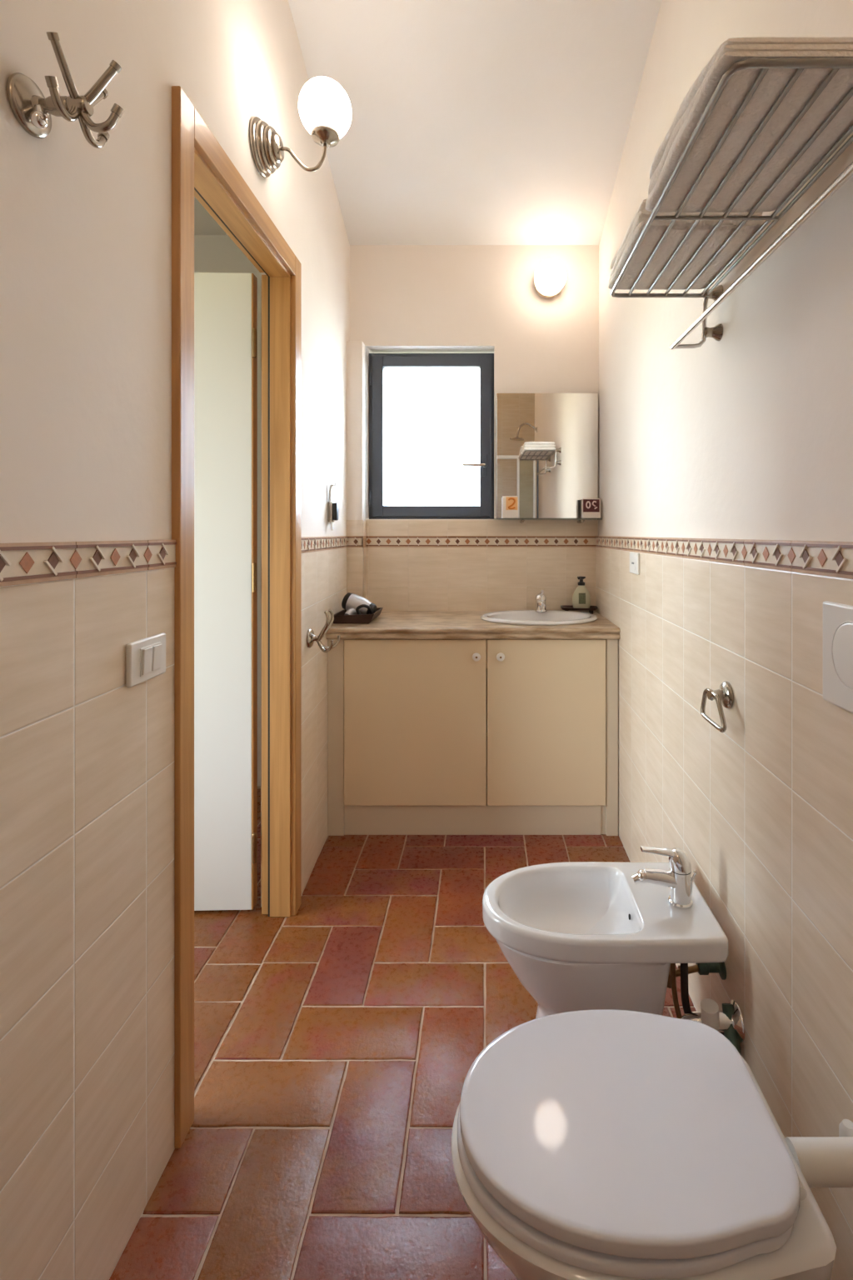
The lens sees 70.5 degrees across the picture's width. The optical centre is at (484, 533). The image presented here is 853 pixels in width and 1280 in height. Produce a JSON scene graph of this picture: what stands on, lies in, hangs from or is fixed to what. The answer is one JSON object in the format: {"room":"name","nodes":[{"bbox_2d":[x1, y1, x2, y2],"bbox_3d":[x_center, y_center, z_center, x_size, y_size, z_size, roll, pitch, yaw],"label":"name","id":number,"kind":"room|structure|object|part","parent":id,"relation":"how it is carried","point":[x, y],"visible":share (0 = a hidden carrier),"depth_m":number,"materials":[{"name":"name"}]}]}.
{"room":"bathroom","nodes":[
{"label":"bathroom","id":0,"kind":"room"},
{"bbox_2d":[0,0,349,1279],"bbox_3d":[-0.698,-0.755,1.050,0.128,4.150,4.200,0,0,0],"label":"wall","id":1,"kind":"structure","parent":0,"point":[87,549],"depth_m":1.00,"materials":[{"name":"tile"}]},
{"bbox_2d":[6,31,124,148],"bbox_3d":[-0.595,-0.615,0.846,0.124,0.101,0.124,0,0,45],"label":"robe hook","id":2,"kind":"object","parent":1,"relation":"attached to","point":[27,102],"visible":1,"depth_m":0.83,"materials":[{"name":"silver metal"}]},
{"bbox_3d":[-0.595,-0.589,0.841,0.074,0.050,0.035,0,0,0],"label":"stem","id":3,"kind":"part","parent":2,"relation":"part of","materials":[{"name":"silver metal"}]},
{"bbox_2d":[125,632,165,687],"bbox_3d":[-0.631,0.235,1.126,0.017,0.079,0.120,0,0,0],"label":"light switch","id":4,"kind":"object","parent":1,"relation":"attached to","point":[145,657],"visible":1,"depth_m":1.11,"materials":[{"name":"white plastic"}]},
{"bbox_3d":[-0.628,0.236,1.128,0.002,0.052,0.068,0,0,0],"label":"frame","id":5,"kind":"part","parent":4,"relation":"part of","materials":[{"name":"white plastic"}]},
{"bbox_2d":[171,85,301,1148],"bbox_3d":[-1.042,0.173,1.646,0.828,2.194,0.818,0,0,0],"label":"door","id":6,"kind":"structure","parent":1,"relation":"in","point":[214,315],"depth_m":2.00,"materials":[{"name":"brown wood"}]},
{"bbox_2d":[249,76,351,178],"bbox_3d":[-0.514,-1.157,1.715,0.264,0.261,0.150,0,0,0],"label":"wall sconce","id":7,"kind":"object","parent":1,"relation":"attached to","point":[324,106],"visible":1,"depth_m":1.68,"materials":[{"name":"silver metal"}]},
{"bbox_3d":[-0.517,-1.078,1.715,0.133,0.088,0.010,0,0,0],"label":"arm","id":8,"kind":"part","parent":7,"relation":"part of","materials":[{"name":"silver metal"}]},
{"bbox_3d":[-0.456,-1.210,1.715,0.148,0.156,0.148,0,0,0],"label":"globe","id":9,"kind":"part","parent":7,"relation":"part of"},
{"bbox_2d":[306,609,340,652],"bbox_3d":[-0.593,0.356,2.200,0.105,0.152,0.112,0,0,0],"label":"robe hook","id":10,"kind":"object","parent":1,"relation":"attached to","point":[311,637],"visible":1,"depth_m":2.19,"materials":[{"name":"silver metal"}]},
{"bbox_2d":[327,482,338,530],"bbox_3d":[-0.647,-0.113,2.563,0.042,0.204,0.043,0,0,0],"label":"wall bracket","id":11,"kind":"object","parent":1,"relation":"attached to","point":[332,507],"visible":1,"depth_m":2.54,"materials":[{"name":"silver metal"}]},
{"bbox_3d":[-0.657,-0.091,2.565,0.022,0.087,0.040,0,0,0],"label":"plate","id":12,"kind":"part","parent":11,"relation":"part of","materials":[{"name":"silver metal"}]},
{"bbox_3d":[-0.646,-0.172,2.550,0.038,0.085,0.012,0,0,0],"label":"hook arm","id":13,"kind":"part","parent":11,"relation":"part of","materials":[{"name":"silver metal"}]},
{"bbox_2d":[194,196,227,234],"bbox_3d":[-1.740,-1.550,1.350,1.960,0.100,3.600,0,0,0],"label":"ceiling","id":14,"kind":"structure","parent":0,"point":[204,223],"depth_m":2.91,"materials":[{"name":"white paint"}]},
{"bbox_2d":[194,235,260,786],"bbox_3d":[-1.741,-0.155,1.350,1.958,2.950,3.600,0,0,0],"label":"wall","id":15,"kind":"structure","parent":0,"point":[212,253],"depth_m":3.02,"materials":[{"name":"white paint"}]},
{"bbox_2d":[109,786,696,1279],"bbox_3d":[-0.925,1.300,1.150,3.350,0.061,4.400,0,0,0],"label":"floor","id":16,"kind":"structure","parent":0,"point":[337,1040],"depth_m":1.43,"materials":[{"name":"tile"}]},
{"bbox_2d":[327,639,618,835],"bbox_3d":[-0.051,0.856,2.756,1.220,0.828,0.548,0,0,0],"label":"vanity cabinet","id":17,"kind":"object","parent":16,"relation":"on","point":[426,737],"visible":0.95,"depth_m":2.51,"materials":[{"name":"beige"}]},
{"bbox_3d":[-0.627,0.856,2.541,0.068,0.828,0.042,0,0,0],"label":"panel","id":18,"kind":"part","parent":17,"relation":"part of","materials":[{"name":"beige wood"}]},
{"bbox_3d":[-0.292,0.793,2.522,0.596,0.696,0.019,0,0,0],"label":"door","id":19,"kind":"part","parent":17,"relation":"part of","materials":[{"name":"beige paint"}]},
{"bbox_2d":[326,610,620,639],"bbox_3d":[-0.061,0.418,2.764,1.246,0.048,0.550,0,0,0],"label":"countertop","id":20,"kind":"structure","parent":17,"relation":"on","point":[389,624],"depth_m":2.50,"materials":[{"name":"wood"}]},
{"bbox_2d":[333,607,383,623],"bbox_3d":[-0.572,0.372,2.715,0.184,0.043,0.230,0,0,0],"label":"tray","id":21,"kind":"object","parent":20,"relation":"on","point":[339,617],"visible":0.79,"depth_m":2.60,"materials":[{"name":"brown wood"}]},
{"bbox_2d":[341,592,376,614],"bbox_3d":[-0.566,0.323,2.693,0.158,0.108,0.131,0,0,0],"label":"hair dryer","id":22,"kind":"object","parent":21,"relation":"in","point":[354,604],"visible":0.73,"depth_m":2.67,"materials":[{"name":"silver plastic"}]},
{"bbox_2d":[341,592,352,609],"bbox_3d":[-0.620,0.309,2.717,0.050,0.081,0.082,0,0,0],"label":"grille","id":23,"kind":"object","parent":22,"relation":"attached to","point":[347,603],"depth_m":2.68,"materials":[{"name":"black plastic"}]},
{"bbox_3d":[-0.593,0.353,2.672,0.040,0.047,0.083,0,0,14],"label":"handle","id":24,"kind":"part","parent":22,"relation":"part of","materials":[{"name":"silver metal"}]},
{"bbox_3d":[-0.526,0.344,2.653,0.056,0.066,0.079,0,0,30],"label":"cord","id":25,"kind":"part","parent":22,"relation":"part of","materials":[{"name":"black plastic"}]},
{"bbox_2d":[480,610,597,624],"bbox_3d":[0.248,0.456,2.765,0.536,0.157,0.410,0,0,0],"label":"basin","id":26,"kind":"object","parent":20,"relation":"in","point":[512,617],"visible":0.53,"depth_m":2.86,"materials":[{"name":"white ceramic"}]},
{"bbox_2d":[535,590,547,611],"bbox_3d":[0.274,0.325,2.888,0.060,0.112,0.150,0,0,0],"label":"tap","id":27,"kind":"object","parent":20,"relation":"on","point":[540,598],"visible":1,"depth_m":2.91,"materials":[{"name":"silver metal"}]},
{"bbox_3d":[0.274,0.297,2.904,0.056,0.056,0.114,0,0,0],"label":"lever","id":28,"kind":"part","parent":27,"relation":"part of","materials":[{"name":"silver metal"}]},
{"bbox_2d":[560,605,598,614],"bbox_3d":[0.466,0.379,2.972,0.180,0.030,0.112,0,0,6],"label":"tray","id":29,"kind":"object","parent":20,"relation":"on","point":[567,607],"visible":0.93,"depth_m":2.93,"materials":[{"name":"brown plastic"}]},
{"bbox_2d":[572,576,590,608],"bbox_3d":[0.478,0.291,2.968,0.089,0.160,0.059,0,0,-18],"label":"soap bottle","id":30,"kind":"object","parent":29,"relation":"on","point":[581,597],"visible":0.96,"depth_m":2.95,"materials":[{"name":"beige plastic"}]},
{"bbox_3d":[-0.035,0.514,2.498,0.035,0.035,0.030,0,0,0],"label":"knob","id":31,"kind":"part","parent":17,"relation":"part of","materials":[{"name":"white plastic"}]},
{"bbox_3d":[0.066,0.514,2.498,0.035,0.035,0.030,0,0,0],"label":"knob","id":32,"kind":"part","parent":17,"relation":"part of","materials":[{"name":"white plastic"}]},
{"bbox_3d":[0.259,0.793,2.522,0.498,0.696,0.019,0,0,0],"label":"door","id":33,"kind":"part","parent":17,"relation":"part of","materials":[{"name":"beige paint"}]},
{"bbox_3d":[0.535,0.856,2.540,0.048,0.828,0.044,0,0,0],"label":"panel","id":34,"kind":"part","parent":17,"relation":"part of","materials":[{"name":"beige wood"}]},
{"bbox_2d":[482,861,728,1018],"bbox_3d":[0.261,1.069,1.436,0.533,0.400,0.320,0,0,0],"label":"bidet","id":35,"kind":"object","parent":16,"relation":"on","point":[577,936],"visible":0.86,"depth_m":1.33,"materials":[{"name":"white ceramic"}]},
{"bbox_2d":[632,845,697,909],"bbox_3d":[0.424,0.804,1.413,0.154,0.131,0.055,0,0,0],"label":"tap","id":36,"kind":"object","parent":35,"relation":"on","point":[678,878],"visible":1,"depth_m":1.40,"materials":[{"name":"silver metal"}]},
{"bbox_3d":[0.428,0.764,1.413,0.118,0.051,0.051,0,0,0],"label":"lever","id":37,"kind":"part","parent":36,"relation":"part of","materials":[{"name":"silver metal"}]},
{"bbox_3d":[0.490,0.831,1.413,0.021,0.077,0.010,0,0,0],"label":"plug rod","id":38,"kind":"part","parent":36,"relation":"part of","materials":[{"name":"silver metal"}]},
{"bbox_2d":[451,1009,836,1279],"bbox_3d":[0.193,1.046,0.868,0.482,0.447,0.356,0,0,0],"label":"toilet","id":39,"kind":"object","parent":16,"relation":"on","point":[599,1144],"visible":1,"depth_m":0.79,"materials":[{"name":"white ceramic"}]},
{"bbox_3d":[0.179,0.858,0.868,0.438,0.016,0.348,0,0,0],"label":"seat","id":40,"kind":"part","parent":39,"relation":"part of","materials":[{"name":"white plastic"}]},
{"bbox_2d":[346,245,599,610],"bbox_3d":[-0.050,-0.305,3.131,1.500,3.250,0.337,0,0,0],"label":"wall","id":41,"kind":"structure","parent":0,"point":[404,298],"depth_m":3.05,"materials":[{"name":"paint"}]},
{"bbox_2d":[369,353,494,519],"bbox_3d":[-0.279,-0.506,3.135,0.655,0.869,0.131,0,0,0],"label":"window","id":42,"kind":"structure","parent":41,"relation":"in","point":[378,362],"depth_m":3.12,"materials":[{"name":"grey metal"}]},
{"bbox_3d":[-0.052,-0.352,3.094,0.128,0.115,0.049,0,0,0],"label":"handle","id":43,"kind":"part","parent":42,"relation":"part of","materials":[{"name":"grey metal"}]},
{"bbox_2d":[496,393,598,518],"bbox_3d":[0.316,-0.392,3.032,0.512,0.632,0.018,0,0,0],"label":"wall mirror","id":44,"kind":"object","parent":41,"relation":"attached to","point":[547,443],"visible":0.81,"depth_m":3.03,"materials":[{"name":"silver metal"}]},
{"bbox_2d":[494,518,602,523],"bbox_3d":[0.307,-0.062,2.978,0.525,0.023,0.144,0,0,0],"label":"glass shelf","id":45,"kind":"object","parent":41,"relation":"attached to","point":[522,520],"visible":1,"depth_m":3.02,"materials":[{"name":"clear glass"}]},
{"bbox_2d":[502,495,518,518],"bbox_3d":[0.125,-0.128,2.956,0.076,0.108,0.057,0,0,0],"label":"box","id":46,"kind":"object","parent":45,"relation":"on","point":[510,503],"visible":1,"depth_m":2.94,"materials":[{"name":"white cardboard"}]},
{"bbox_3d":[0.132,-0.146,2.933,0.056,0.064,0.010,0,0,0],"label":"printed panel","id":47,"kind":"part","parent":46,"relation":"part of","materials":[{"name":"brown"}]},
{"bbox_3d":[0.307,-0.070,2.971,0.525,0.007,0.113,0,0,0],"label":"glass plate","id":48,"kind":"part","parent":45,"relation":"part of","materials":[{"name":"clear glass"}]},
{"bbox_2d":[580,498,600,518],"bbox_3d":[0.522,-0.122,2.955,0.088,0.096,0.061,0,0,0],"label":"box","id":49,"kind":"object","parent":45,"relation":"on","point":[590,507],"visible":1,"depth_m":2.93,"materials":[{"name":"white"}]},
{"bbox_3d":[0.520,-0.135,2.928,0.080,0.062,0.007,0,0,0],"label":"printed panel","id":50,"kind":"part","parent":49,"relation":"part of","materials":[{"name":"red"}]},
{"bbox_2d":[534,259,566,298],"bbox_3d":[0.322,-1.260,2.960,0.158,0.158,0.178,0,0,0],"label":"globe lamp","id":51,"kind":"object","parent":41,"relation":"attached to","point":[550,277],"visible":1,"depth_m":2.90,"materials":[{"name":"beige glass"}]},
{"bbox_2d":[288,0,661,244],"bbox_3d":[-0.015,-2.049,1.050,1.530,1.220,4.200,0,0,0],"label":"ceiling","id":52,"kind":"structure","parent":0,"point":[473,122],"depth_m":2.34,"materials":[{"name":"paint"}]},
{"bbox_2d":[595,0,852,1279],"bbox_3d":[0.649,-0.755,1.125,0.181,4.150,4.350,0,0,0],"label":"wall","id":53,"kind":"structure","parent":0,"point":[726,464],"depth_m":1.29,"materials":[{"name":"tile"}]},
{"bbox_2d":[630,552,639,574],"bbox_3d":[0.557,0.111,2.235,0.011,0.078,0.120,0,0,0],"label":"wall outlet","id":54,"kind":"object","parent":53,"relation":"attached to","point":[634,557],"visible":1,"depth_m":2.21,"materials":[{"name":"white plastic"}]},
{"bbox_2d":[630,556,635,569],"bbox_3d":[0.552,0.111,2.235,0.002,0.048,0.060,0,0,0],"label":"socket","id":55,"kind":"object","parent":54,"relation":"attached to","point":[632,558],"depth_m":2.23,"materials":[{"name":"white plastic"}]},
{"bbox_2d":[667,961,726,1035],"bbox_3d":[0.493,1.049,1.397,0.144,0.263,0.093,0,0,0],"label":"trap","id":56,"kind":"object","parent":53,"relation":"attached to","point":[702,968],"visible":0.46,"depth_m":1.38,"materials":[{"name":"black metal"}]},
{"bbox_3d":[0.468,1.036,1.409,0.095,0.040,0.024,0,0,-8],"label":"handle","id":57,"kind":"part","parent":56,"relation":"part of","materials":[{"name":"gold metal"}]},
{"bbox_2d":[680,998,744,1055],"bbox_3d":[0.497,1.103,1.325,0.131,0.134,0.096,0,0,0],"label":"angle valve","id":58,"kind":"object","parent":53,"relation":"attached to","point":[729,1020],"visible":0.66,"depth_m":1.32,"materials":[{"name":"silver metal"}]},
{"bbox_2d":[700,680,734,732],"bbox_3d":[0.538,0.390,1.367,0.048,0.095,0.138,0,0,0],"label":"towel ring","id":59,"kind":"object","parent":53,"relation":"attached to","point":[724,696],"visible":1,"depth_m":1.37,"materials":[{"name":"silver metal"}]},
{"bbox_2d":[610,58,852,349],"bbox_3d":[0.442,-0.532,1.113,0.275,0.157,0.772,0,0,0],"label":"towel rack","id":60,"kind":"object","parent":53,"relation":"attached to","point":[716,292],"visible":1,"depth_m":0.98,"materials":[{"name":"silver metal"}]},
{"bbox_2d":[608,199,764,289],"bbox_3d":[0.424,-0.626,1.317,0.250,0.069,0.305,0,0,0],"label":"folded towel","id":61,"kind":"object","parent":60,"relation":"on","point":[657,228],"visible":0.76,"depth_m":1.26,"materials":[{"name":"fabric"}]},
{"bbox_2d":[645,37,852,212],"bbox_3d":[0.421,-0.633,0.933,0.254,0.083,0.370,0,0,0],"label":"folded towel","id":62,"kind":"object","parent":60,"relation":"on","point":[692,107],"visible":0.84,"depth_m":0.88,"materials":[{"name":"fabric"}]},
{"bbox_3d":[0.464,-0.460,1.113,0.012,0.012,0.738,0,0,0],"label":"rail","id":63,"kind":"part","parent":60,"relation":"part of","materials":[{"name":"silver metal"}]},
{"bbox_2d":[785,1119,852,1187],"bbox_3d":[0.500,0.891,0.864,0.133,0.081,0.106,0,0,0],"label":"pipe","id":64,"kind":"object","parent":53,"relation":"attached to","point":[823,1162],"visible":0.91,"depth_m":0.83,"materials":[{"name":"white plastic"}]},
{"bbox_2d":[823,600,852,713],"bbox_3d":[0.555,0.191,0.900,0.015,0.162,0.164,0,0,0],"label":"flush plate","id":65,"kind":"object","parent":53,"relation":"attached to","point":[837,617],"visible":1,"depth_m":0.94,"materials":[{"name":"white plastic"}]}
]}

